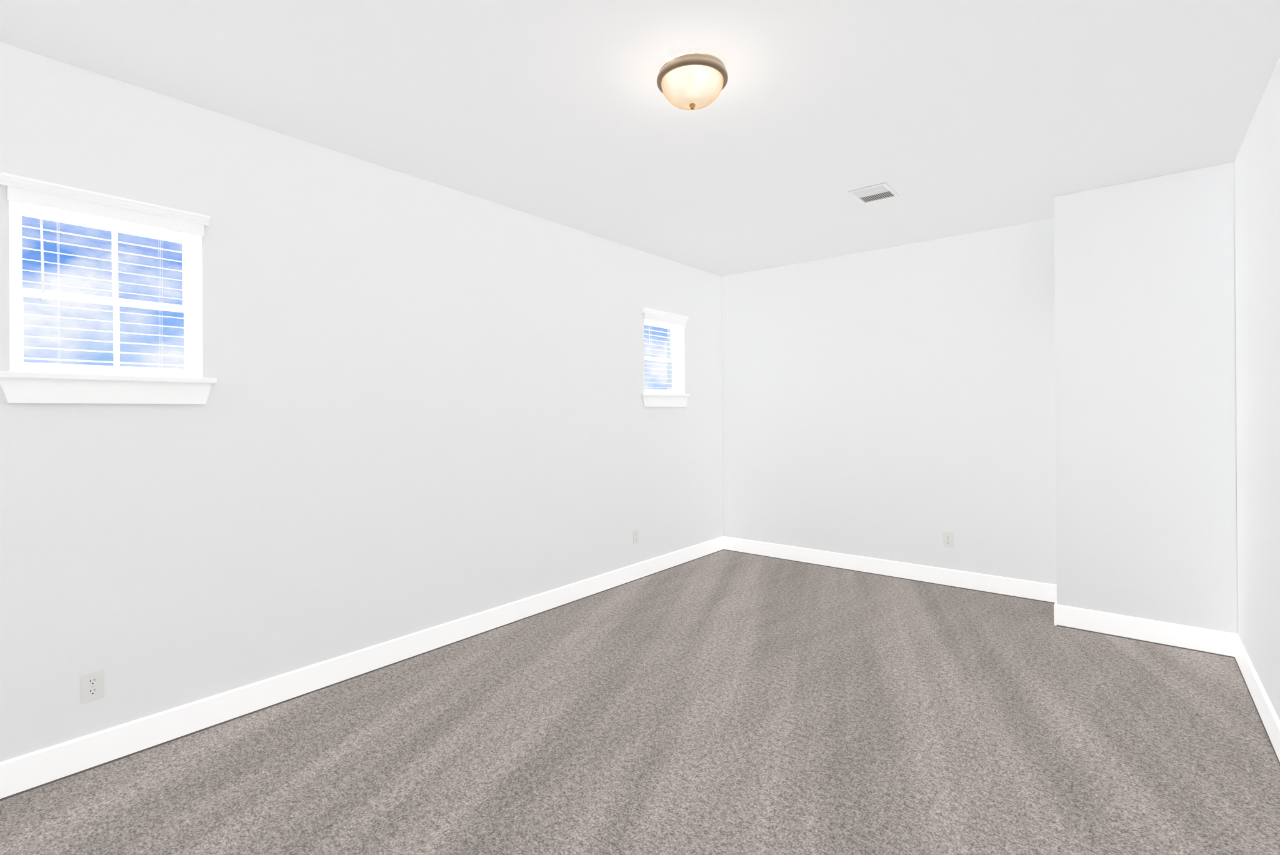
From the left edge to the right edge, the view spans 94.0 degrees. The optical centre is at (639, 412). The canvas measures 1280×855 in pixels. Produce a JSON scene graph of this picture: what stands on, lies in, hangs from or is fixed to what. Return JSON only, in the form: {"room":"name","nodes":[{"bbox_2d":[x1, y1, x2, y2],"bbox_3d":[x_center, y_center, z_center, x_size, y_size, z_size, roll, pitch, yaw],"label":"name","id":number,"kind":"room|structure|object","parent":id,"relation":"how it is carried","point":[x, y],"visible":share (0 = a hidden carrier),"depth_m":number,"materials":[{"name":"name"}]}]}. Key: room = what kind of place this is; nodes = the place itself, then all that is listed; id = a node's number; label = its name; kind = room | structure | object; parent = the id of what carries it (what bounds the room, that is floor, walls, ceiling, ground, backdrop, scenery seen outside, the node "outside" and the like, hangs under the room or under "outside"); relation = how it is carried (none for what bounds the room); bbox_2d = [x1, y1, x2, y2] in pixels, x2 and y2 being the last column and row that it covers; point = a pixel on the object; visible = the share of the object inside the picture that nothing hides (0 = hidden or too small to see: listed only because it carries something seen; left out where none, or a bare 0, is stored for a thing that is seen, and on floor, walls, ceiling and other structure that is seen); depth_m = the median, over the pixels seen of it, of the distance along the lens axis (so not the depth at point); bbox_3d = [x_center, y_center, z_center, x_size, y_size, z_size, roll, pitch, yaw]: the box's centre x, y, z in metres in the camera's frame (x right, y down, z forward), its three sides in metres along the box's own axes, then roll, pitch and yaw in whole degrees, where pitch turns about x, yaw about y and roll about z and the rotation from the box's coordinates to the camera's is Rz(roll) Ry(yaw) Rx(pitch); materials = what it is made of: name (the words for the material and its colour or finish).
{"room":"empty room","nodes":[
{"label":"empty room","id":0,"kind":"room"},
{"bbox_2d":[0,41,723,761],"bbox_3d":[-1.344,0.016,3.497,0.200,2.740,7.005,0,0,39],"label":"wall","id":1,"kind":"structure","parent":0,"point":[424,407],"depth_m":3.00,"materials":[{"name":"white paint"}]},
{"bbox_2d":[80,668,104,703],"bbox_3d":[-2.150,1.074,2.341,0.008,0.114,0.070,0,0,39],"label":"electrical outlet","id":2,"kind":"object","parent":1,"relation":"attached to","point":[92,684],"visible":1,"depth_m":2.34,"materials":[{"name":"white plastic"}]},
{"bbox_2d":[9,209,196,377],"bbox_3d":[-2.198,-0.452,2.470,0.046,0.647,0.586,0,0,39],"label":"window","id":3,"kind":"structure","parent":1,"relation":"in","point":[16,285],"depth_m":2.47,"materials":[{"name":"glass"}]},
{"bbox_2d":[9,202,199,376],"bbox_3d":[-2.148,-0.465,2.429,0.076,0.620,0.580,0,0,39],"label":"window blind","id":4,"kind":"object","parent":3,"relation":"attached to","point":[59,367],"visible":0.9,"depth_m":2.38,"materials":[{"name":"white plastic"}]},
{"bbox_2d":[0,171,216,404],"bbox_3d":[-2.134,-0.451,2.418,0.120,0.827,0.676,0,0,39],"label":"window frame","id":5,"kind":"structure","parent":1,"relation":"in","point":[30,387],"depth_m":2.37,"materials":[{"name":"white paint"}]},
{"bbox_2d":[0,536,723,801],"bbox_3d":[-1.251,1.319,3.429,0.016,0.133,6.605,0,0,39],"label":"baseboard","id":6,"kind":"structure","parent":1,"relation":"attached to","point":[26,772],"depth_m":2.85,"materials":[{"name":"white paint"}]},
{"bbox_2d":[633,529,638,544],"bbox_3d":[-0.033,1.025,4.923,0.008,0.114,0.070,0,0,39],"label":"electrical outlet","id":7,"kind":"object","parent":1,"relation":"attached to","point":[635,536],"visible":1,"depth_m":4.92,"materials":[{"name":"white plastic"}]},
{"bbox_2d":[641,307,689,406],"bbox_3d":[0.187,-0.468,5.285,0.166,0.827,0.678,0,0,39],"label":"window","id":8,"kind":"structure","parent":1,"relation":"in","point":[674,385],"depth_m":5.37,"materials":[{"name":"white plastic"}]},
{"bbox_2d":[644,320,682,393],"bbox_3d":[0.191,-0.482,5.282,0.076,0.620,0.582,0,0,39],"label":"window blind","id":9,"kind":"object","parent":8,"relation":"attached to","point":[650,390],"visible":0.79,"depth_m":5.27,"materials":[{"name":"white plastic"}]},
{"bbox_2d":[0,550,1279,854],"bbox_3d":[0.141,1.405,2.288,4.015,0.060,7.005,0,0,39],"label":"floor","id":10,"kind":"structure","parent":0,"point":[726,702],"depth_m":2.45,"materials":[{"name":"grey carpet"}]},
{"bbox_2d":[0,0,1279,276],"bbox_3d":[0.121,-1.405,2.288,4.015,0.080,7.005,0,0,39],"label":"ceiling","id":11,"kind":"structure","parent":0,"point":[947,117],"depth_m":2.57,"materials":[{"name":"white paint"}]},
{"bbox_2d":[656,52,728,109],"bbox_3d":[0.209,-1.289,2.385,0.284,0.152,0.284,0,0,39],"label":"ceiling light","id":12,"kind":"object","parent":11,"relation":"attached to","point":[692,81],"visible":1,"depth_m":2.30,"materials":[{"name":"white glass"}]},
{"bbox_2d":[847,182,899,204],"bbox_3d":[1.464,-1.371,3.732,0.230,0.009,0.282,0,0,39],"label":"ceiling vent","id":13,"kind":"object","parent":11,"relation":"in","point":[875,193],"visible":1,"depth_m":3.72,"materials":[{"name":"white metal"}]},
{"bbox_2d":[721,218,1056,584],"bbox_3d":[2.366,-0.011,4.856,3.815,2.740,0.200,0,0,39],"label":"wall","id":14,"kind":"structure","parent":0,"point":[896,403],"depth_m":4.90,"materials":[{"name":"white paint"}]},
{"bbox_2d":[723,536,1056,603],"bbox_3d":[1.911,1.296,5.096,2.793,0.133,0.016,0,0,39],"label":"baseboard","id":15,"kind":"structure","parent":14,"relation":"attached to","point":[1039,591],"depth_m":4.88,"materials":[{"name":"white paint"}]},
{"bbox_2d":[943,531,953,547],"bbox_3d":[2.420,0.997,4.683,0.070,0.114,0.008,0,0,39],"label":"electrical outlet","id":16,"kind":"object","parent":14,"relation":"attached to","point":[947,539],"visible":1,"depth_m":4.68,"materials":[{"name":"white plastic"}]},
{"bbox_2d":[1053,161,1237,633],"bbox_3d":[3.139,-0.016,3.755,0.822,2.740,0.522,0,0,39],"label":"wall","id":17,"kind":"structure","parent":0,"point":[1145,397],"depth_m":3.52,"materials":[{"name":"white paint"}]},
{"bbox_2d":[1053,598,1056,625],"bbox_3d":[2.820,1.290,4.015,0.016,0.133,0.536,0,0,39],"label":"baseboard","id":18,"kind":"structure","parent":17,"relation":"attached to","point":[1055,619],"depth_m":3.81,"materials":[{"name":"white paint"}]},
{"bbox_2d":[1056,604,1238,658],"bbox_3d":[2.978,1.288,3.546,0.822,0.133,0.016,0,0,39],"label":"baseboard","id":19,"kind":"structure","parent":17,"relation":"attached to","point":[1207,640],"depth_m":3.52,"materials":[{"name":"white paint"}]},
{"bbox_2d":[1234,55,1279,719],"bbox_3d":[1.543,-0.005,1.001,0.200,2.740,6.805,0,0,39],"label":"wall","id":20,"kind":"structure","parent":0,"point":[1257,180],"depth_m":2.69,"materials":[{"name":"white paint"}]},
{"bbox_2d":[1234,633,1279,765],"bbox_3d":[1.367,1.300,0.945,0.016,0.133,6.082,0,0,39],"label":"baseboard","id":21,"kind":"structure","parent":20,"relation":"attached to","point":[1269,719],"depth_m":2.67,"materials":[{"name":"white paint"}]}
]}

